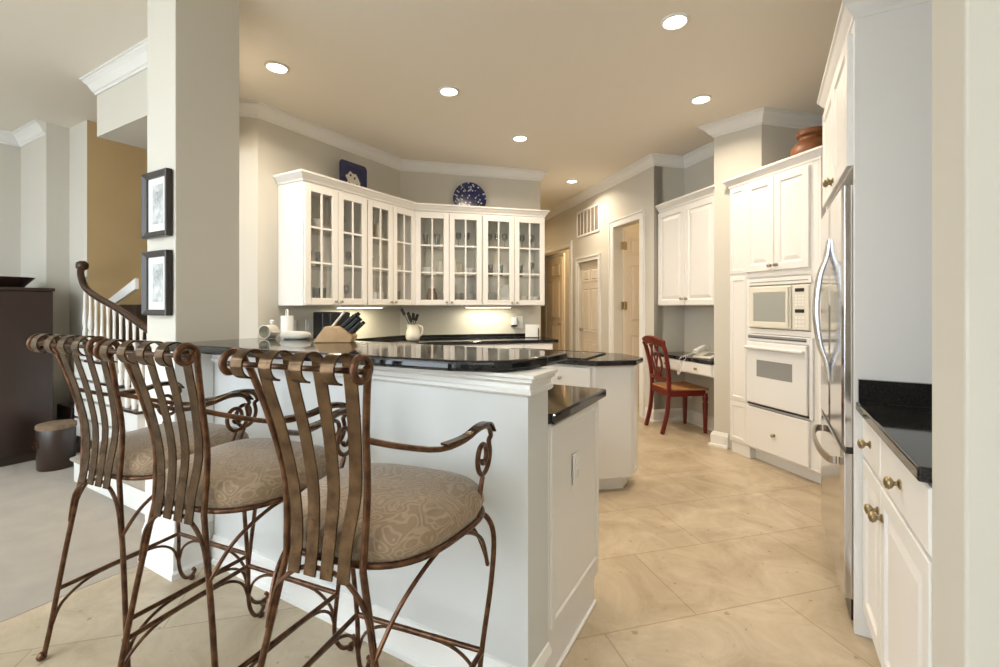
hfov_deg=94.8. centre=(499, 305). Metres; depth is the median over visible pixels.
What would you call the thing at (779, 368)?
wall oven
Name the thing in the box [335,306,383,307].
light
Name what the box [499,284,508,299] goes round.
platter
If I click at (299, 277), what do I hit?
upper cabinet
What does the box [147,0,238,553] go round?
wall column
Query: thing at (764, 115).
trim
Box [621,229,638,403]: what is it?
door
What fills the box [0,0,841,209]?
ceiling
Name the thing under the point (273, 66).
recessed light
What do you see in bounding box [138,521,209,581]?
baseboard
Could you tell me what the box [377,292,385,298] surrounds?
mug
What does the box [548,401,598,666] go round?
base cabinet
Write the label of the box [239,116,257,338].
wall
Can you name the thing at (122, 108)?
wall
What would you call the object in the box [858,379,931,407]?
backsplash
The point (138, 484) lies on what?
step
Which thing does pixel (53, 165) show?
wall
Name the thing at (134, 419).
staircase
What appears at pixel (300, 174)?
crown molding
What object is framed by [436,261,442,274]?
pitcher
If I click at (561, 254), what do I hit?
trim
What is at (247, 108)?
trim
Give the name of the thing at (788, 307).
microwave
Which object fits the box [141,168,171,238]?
picture frame
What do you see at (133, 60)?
trim
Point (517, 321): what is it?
wall outlet
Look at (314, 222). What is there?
bowl
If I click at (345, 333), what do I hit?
knife block
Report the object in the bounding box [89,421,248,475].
seat cushion
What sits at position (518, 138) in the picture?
recessed light
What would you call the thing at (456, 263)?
pitcher
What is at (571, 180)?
recessed light
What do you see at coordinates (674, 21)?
recessed light
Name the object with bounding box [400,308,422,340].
pitcher
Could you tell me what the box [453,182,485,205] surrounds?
round plate
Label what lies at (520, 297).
bowl
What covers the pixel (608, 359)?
island countertop
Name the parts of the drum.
lid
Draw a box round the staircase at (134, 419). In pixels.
[74,278,146,441]
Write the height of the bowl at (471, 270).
0.090 m
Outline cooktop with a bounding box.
[522,348,605,359]
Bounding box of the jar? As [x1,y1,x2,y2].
[426,288,436,299]
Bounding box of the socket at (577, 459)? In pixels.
[576,458,578,477]
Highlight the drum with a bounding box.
[32,419,76,471]
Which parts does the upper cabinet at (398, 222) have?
panel, door, door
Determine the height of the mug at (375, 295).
0.115 m
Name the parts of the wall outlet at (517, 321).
plate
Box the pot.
[790,126,821,155]
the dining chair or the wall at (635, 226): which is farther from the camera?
the wall at (635, 226)
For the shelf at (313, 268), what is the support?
attached to the upper cabinet at (299, 277)
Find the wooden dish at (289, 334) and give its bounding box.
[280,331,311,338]
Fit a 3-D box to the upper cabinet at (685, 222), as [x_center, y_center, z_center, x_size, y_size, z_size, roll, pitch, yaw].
[2.006,-0.557,4.687,0.368,1.105,0.913,0,0,-15]
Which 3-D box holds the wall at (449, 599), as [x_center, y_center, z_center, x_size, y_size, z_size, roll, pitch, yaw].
[-0.639,0.746,1.946,1.766,1.068,0.152,0,0,30]
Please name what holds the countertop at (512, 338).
on the base cabinet
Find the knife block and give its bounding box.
[313,311,365,342]
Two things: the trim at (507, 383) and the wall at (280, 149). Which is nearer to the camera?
the trim at (507, 383)
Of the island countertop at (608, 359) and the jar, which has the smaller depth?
the island countertop at (608, 359)
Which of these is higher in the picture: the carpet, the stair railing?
the stair railing
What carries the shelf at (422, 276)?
attached to the upper cabinet at (449, 244)
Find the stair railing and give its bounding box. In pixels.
[75,261,146,410]
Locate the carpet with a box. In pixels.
[0,448,144,621]
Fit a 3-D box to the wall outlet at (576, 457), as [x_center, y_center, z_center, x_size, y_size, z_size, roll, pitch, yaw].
[0.297,0.625,1.780,0.008,0.116,0.072,0,0,30]
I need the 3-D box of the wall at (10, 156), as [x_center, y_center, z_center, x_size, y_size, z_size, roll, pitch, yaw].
[-5.770,-0.190,2.725,0.120,2.940,4.390,0,0,30]
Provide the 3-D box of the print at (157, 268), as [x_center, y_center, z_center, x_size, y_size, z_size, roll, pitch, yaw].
[-1.655,-0.113,2.224,0.102,0.185,0.001,0,0,30]
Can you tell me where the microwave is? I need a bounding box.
[748,275,811,330]
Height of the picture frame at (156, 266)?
0.310 m
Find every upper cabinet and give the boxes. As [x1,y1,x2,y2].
[278,180,366,304]
[347,197,414,305]
[415,211,481,305]
[482,214,544,305]
[655,185,715,305]
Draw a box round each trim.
[0,119,45,146]
[74,462,144,513]
[79,38,146,95]
[210,355,557,396]
[239,99,547,181]
[545,107,822,220]
[545,240,572,350]
[546,253,564,349]
[575,253,600,351]
[609,209,644,417]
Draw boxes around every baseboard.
[138,521,209,581]
[211,533,551,666]
[644,407,728,448]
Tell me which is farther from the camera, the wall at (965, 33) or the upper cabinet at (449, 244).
the upper cabinet at (449, 244)
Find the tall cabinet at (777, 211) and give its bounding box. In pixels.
[722,145,825,483]
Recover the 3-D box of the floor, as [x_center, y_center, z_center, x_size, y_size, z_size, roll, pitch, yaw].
[-0.425,1.330,4.864,8.800,0.100,16.000,0,0,30]
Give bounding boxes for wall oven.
[744,333,813,420]
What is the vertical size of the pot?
0.290 m
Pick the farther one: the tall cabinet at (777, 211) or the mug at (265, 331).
the tall cabinet at (777, 211)
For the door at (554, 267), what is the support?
in the wall at (543, 308)
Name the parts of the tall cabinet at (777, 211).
filler panel, filler panel, filler panel, door, cabinet crown, drawer, door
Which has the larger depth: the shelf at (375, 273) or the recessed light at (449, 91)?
the shelf at (375, 273)
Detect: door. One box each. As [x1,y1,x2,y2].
[547,257,562,349]
[579,260,597,351]
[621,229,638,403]
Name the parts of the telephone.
cord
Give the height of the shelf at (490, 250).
0.009 m
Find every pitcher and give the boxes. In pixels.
[373,224,384,237]
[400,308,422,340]
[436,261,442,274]
[455,261,460,274]
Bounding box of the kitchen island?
[540,364,637,489]
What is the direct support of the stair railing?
on the staircase at (134, 419)
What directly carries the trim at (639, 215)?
attached to the wall at (636, 193)
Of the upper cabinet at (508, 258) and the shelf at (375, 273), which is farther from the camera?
the upper cabinet at (508, 258)
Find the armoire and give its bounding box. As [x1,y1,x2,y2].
[0,287,54,466]
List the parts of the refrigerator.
handle, handle, handle, door, freezer drawer, door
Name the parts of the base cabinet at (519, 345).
drawer, drawer, drawer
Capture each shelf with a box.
[311,228,358,238]
[311,266,358,271]
[373,239,406,245]
[373,271,409,275]
[421,246,475,250]
[421,275,475,277]
[488,248,539,252]
[488,276,539,278]
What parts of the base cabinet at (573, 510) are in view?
shoe moulding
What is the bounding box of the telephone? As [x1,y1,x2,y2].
[677,344,713,374]
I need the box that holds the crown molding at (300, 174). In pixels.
[273,169,549,216]
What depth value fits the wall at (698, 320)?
4.94 m
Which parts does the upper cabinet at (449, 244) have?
door, panel, door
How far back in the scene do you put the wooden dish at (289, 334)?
2.38 m
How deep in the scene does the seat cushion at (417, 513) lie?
1.17 m
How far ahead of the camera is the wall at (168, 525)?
2.25 m
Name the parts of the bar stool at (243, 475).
post, leg, rod, post, arm, leg, leg, arm, leg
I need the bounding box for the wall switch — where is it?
[305,319,312,333]
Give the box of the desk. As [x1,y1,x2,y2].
[654,351,713,377]
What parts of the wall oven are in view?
handle, vent frame, trim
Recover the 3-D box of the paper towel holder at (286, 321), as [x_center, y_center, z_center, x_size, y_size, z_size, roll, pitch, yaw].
[-1.711,0.197,3.696,0.150,0.344,0.150,0,0,30]
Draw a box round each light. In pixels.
[264,61,289,73]
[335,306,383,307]
[438,86,459,96]
[464,306,511,307]
[512,135,527,141]
[512,317,516,324]
[566,179,577,182]
[660,12,689,30]
[690,94,711,103]
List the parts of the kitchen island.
drawer, panel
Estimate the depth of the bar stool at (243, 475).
1.38 m
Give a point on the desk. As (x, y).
(703, 367)
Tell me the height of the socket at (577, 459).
0.075 m
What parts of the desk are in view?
drawer, drawer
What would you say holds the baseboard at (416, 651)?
attached to the wall at (449, 599)
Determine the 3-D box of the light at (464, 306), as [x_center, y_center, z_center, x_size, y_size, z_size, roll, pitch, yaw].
[-0.135,0.009,5.361,0.560,0.026,0.080,0,0,-15]
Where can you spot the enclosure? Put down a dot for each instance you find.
(875, 95)
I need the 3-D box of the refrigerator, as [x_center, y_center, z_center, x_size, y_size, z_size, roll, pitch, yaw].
[1.854,0.398,2.082,0.726,1.765,0.884,0,0,30]
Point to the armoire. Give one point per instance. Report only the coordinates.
(26, 375)
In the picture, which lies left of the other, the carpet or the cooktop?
the carpet
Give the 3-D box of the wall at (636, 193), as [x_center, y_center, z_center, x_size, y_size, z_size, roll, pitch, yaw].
[1.085,-0.190,7.607,0.122,2.940,5.200,0,0,-15]
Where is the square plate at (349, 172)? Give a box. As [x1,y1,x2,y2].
[339,159,366,187]
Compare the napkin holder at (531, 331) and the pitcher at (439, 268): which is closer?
the pitcher at (439, 268)
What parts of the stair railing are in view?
handrail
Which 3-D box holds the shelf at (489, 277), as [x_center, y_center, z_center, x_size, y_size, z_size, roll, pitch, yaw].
[0.116,-0.336,5.437,0.712,0.009,0.287,0,0,-15]
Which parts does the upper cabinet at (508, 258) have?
door, panel, door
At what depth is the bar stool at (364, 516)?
1.09 m
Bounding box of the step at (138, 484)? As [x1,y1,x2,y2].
[70,455,144,491]
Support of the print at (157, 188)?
attached to the picture frame at (156, 186)
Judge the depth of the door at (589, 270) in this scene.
6.68 m
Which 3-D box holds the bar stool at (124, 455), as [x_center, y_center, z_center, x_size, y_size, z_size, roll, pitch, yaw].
[-1.340,0.688,1.794,0.544,1.184,0.628,0,0,23]
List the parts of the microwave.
door, trim panel, handle, control panel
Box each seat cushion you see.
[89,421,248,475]
[164,438,326,508]
[301,463,483,561]
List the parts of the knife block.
knife handle, knife handle, knife handle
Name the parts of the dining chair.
post, crest rail, rail, post, seat rail, seat, leg, leg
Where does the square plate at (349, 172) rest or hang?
on the upper cabinet at (299, 277)
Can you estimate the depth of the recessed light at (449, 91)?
3.55 m
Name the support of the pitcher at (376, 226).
on the upper cabinet at (398, 222)
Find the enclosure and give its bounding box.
[817,0,931,638]
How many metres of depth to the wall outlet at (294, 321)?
4.08 m
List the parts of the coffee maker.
tank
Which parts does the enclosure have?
knob, door, door, cabinet crown, panel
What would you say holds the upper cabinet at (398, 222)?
attached to the wall at (280, 149)
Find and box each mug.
[258,325,281,338]
[373,292,377,298]
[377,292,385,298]
[384,262,387,271]
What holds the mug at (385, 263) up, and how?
on the upper cabinet at (398, 222)
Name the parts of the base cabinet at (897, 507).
knob, knob, drawer, door, knob, knob, drawer, door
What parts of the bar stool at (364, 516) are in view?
post, leg, rod, arm, leg, post, leg, arm, leg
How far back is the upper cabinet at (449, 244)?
5.15 m
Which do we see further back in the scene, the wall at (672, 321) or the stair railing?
the wall at (672, 321)
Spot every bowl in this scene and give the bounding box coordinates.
[311,218,323,226]
[422,267,433,274]
[464,268,475,275]
[519,296,528,299]
[530,296,539,299]
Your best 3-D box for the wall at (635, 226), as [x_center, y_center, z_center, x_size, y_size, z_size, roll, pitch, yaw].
[2.126,-0.190,7.275,0.640,2.940,0.080,0,0,-15]
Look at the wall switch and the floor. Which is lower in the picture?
the floor
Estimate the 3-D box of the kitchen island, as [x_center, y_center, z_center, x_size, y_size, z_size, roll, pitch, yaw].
[0.444,0.844,3.514,1.156,0.872,0.570,0,0,30]
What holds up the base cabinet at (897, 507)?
on the floor
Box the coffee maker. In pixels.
[313,312,349,338]
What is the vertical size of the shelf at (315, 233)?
0.009 m
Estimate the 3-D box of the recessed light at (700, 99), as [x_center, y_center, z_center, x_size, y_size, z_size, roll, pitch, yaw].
[1.612,-1.653,3.689,0.164,0.011,0.164,0,0,30]
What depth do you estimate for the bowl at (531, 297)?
5.40 m
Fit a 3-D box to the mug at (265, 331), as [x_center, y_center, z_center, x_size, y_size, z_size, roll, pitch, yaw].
[-1.204,0.135,2.428,0.106,0.072,0.075,0,0,10]
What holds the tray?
on the armoire
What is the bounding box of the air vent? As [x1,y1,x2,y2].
[577,202,599,237]
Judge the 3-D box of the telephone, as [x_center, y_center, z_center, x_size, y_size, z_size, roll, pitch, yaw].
[1.962,0.530,4.511,0.300,0.298,0.300,0,0,-32]
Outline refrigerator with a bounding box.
[812,184,852,619]
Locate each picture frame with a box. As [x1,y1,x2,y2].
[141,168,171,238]
[141,249,171,315]
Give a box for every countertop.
[169,337,566,371]
[356,333,557,344]
[508,348,642,365]
[548,384,605,424]
[856,379,931,482]
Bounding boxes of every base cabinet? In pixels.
[447,343,552,349]
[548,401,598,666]
[857,418,931,666]
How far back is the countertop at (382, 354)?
1.70 m
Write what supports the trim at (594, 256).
attached to the wall at (636, 193)
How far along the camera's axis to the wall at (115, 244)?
4.25 m
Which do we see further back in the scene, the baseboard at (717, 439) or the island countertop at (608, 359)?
the baseboard at (717, 439)
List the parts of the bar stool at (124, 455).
post, leg, rod, post, leg, arm, leg, arm, leg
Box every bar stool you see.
[26,333,268,666]
[93,339,354,666]
[218,348,495,666]
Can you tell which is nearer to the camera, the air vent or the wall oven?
the wall oven
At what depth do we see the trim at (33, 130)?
4.32 m
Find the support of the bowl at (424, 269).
on the upper cabinet at (449, 244)
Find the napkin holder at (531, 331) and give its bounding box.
[525,325,538,337]
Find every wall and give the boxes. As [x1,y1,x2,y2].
[0,143,20,276]
[21,120,86,420]
[87,120,146,448]
[97,69,146,148]
[145,349,212,533]
[214,362,547,666]
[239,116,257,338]
[258,118,399,338]
[400,171,539,337]
[540,166,662,409]
[541,249,568,349]
[623,223,638,228]
[654,166,683,409]
[684,156,713,416]
[714,124,801,448]
[932,0,999,666]
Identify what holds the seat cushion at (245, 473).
on the bar stool at (243, 475)
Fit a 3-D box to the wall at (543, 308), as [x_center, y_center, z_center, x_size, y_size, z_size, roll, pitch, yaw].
[1.215,-0.190,9.246,0.100,2.940,4.100,0,0,-15]
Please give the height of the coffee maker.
0.315 m
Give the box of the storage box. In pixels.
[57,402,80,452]
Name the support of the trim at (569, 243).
attached to the wall at (636, 193)
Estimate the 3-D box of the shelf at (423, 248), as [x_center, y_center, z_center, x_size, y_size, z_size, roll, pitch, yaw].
[-0.608,-0.660,5.243,0.712,0.009,0.287,0,0,-15]
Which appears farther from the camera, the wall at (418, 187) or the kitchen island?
the wall at (418, 187)
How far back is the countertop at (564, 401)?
1.84 m
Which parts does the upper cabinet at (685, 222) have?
door, cabinet crown, door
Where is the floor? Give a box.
[0,404,880,666]
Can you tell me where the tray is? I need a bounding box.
[0,276,34,286]
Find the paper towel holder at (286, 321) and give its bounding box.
[281,309,292,331]
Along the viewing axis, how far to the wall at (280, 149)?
4.05 m
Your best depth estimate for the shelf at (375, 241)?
4.83 m
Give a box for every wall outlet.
[293,320,295,330]
[511,316,522,328]
[573,450,579,484]
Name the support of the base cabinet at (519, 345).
on the floor
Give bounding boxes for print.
[152,183,162,224]
[152,263,162,301]
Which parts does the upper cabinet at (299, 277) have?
door, panel, door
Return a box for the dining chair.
[642,335,708,434]
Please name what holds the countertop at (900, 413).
on the base cabinet at (897, 507)
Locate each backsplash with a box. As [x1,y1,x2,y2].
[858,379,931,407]
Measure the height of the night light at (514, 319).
0.090 m
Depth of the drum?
3.56 m
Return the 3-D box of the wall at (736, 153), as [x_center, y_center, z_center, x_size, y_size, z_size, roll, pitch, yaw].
[2.821,-0.190,4.266,1.674,2.940,0.362,0,0,-15]

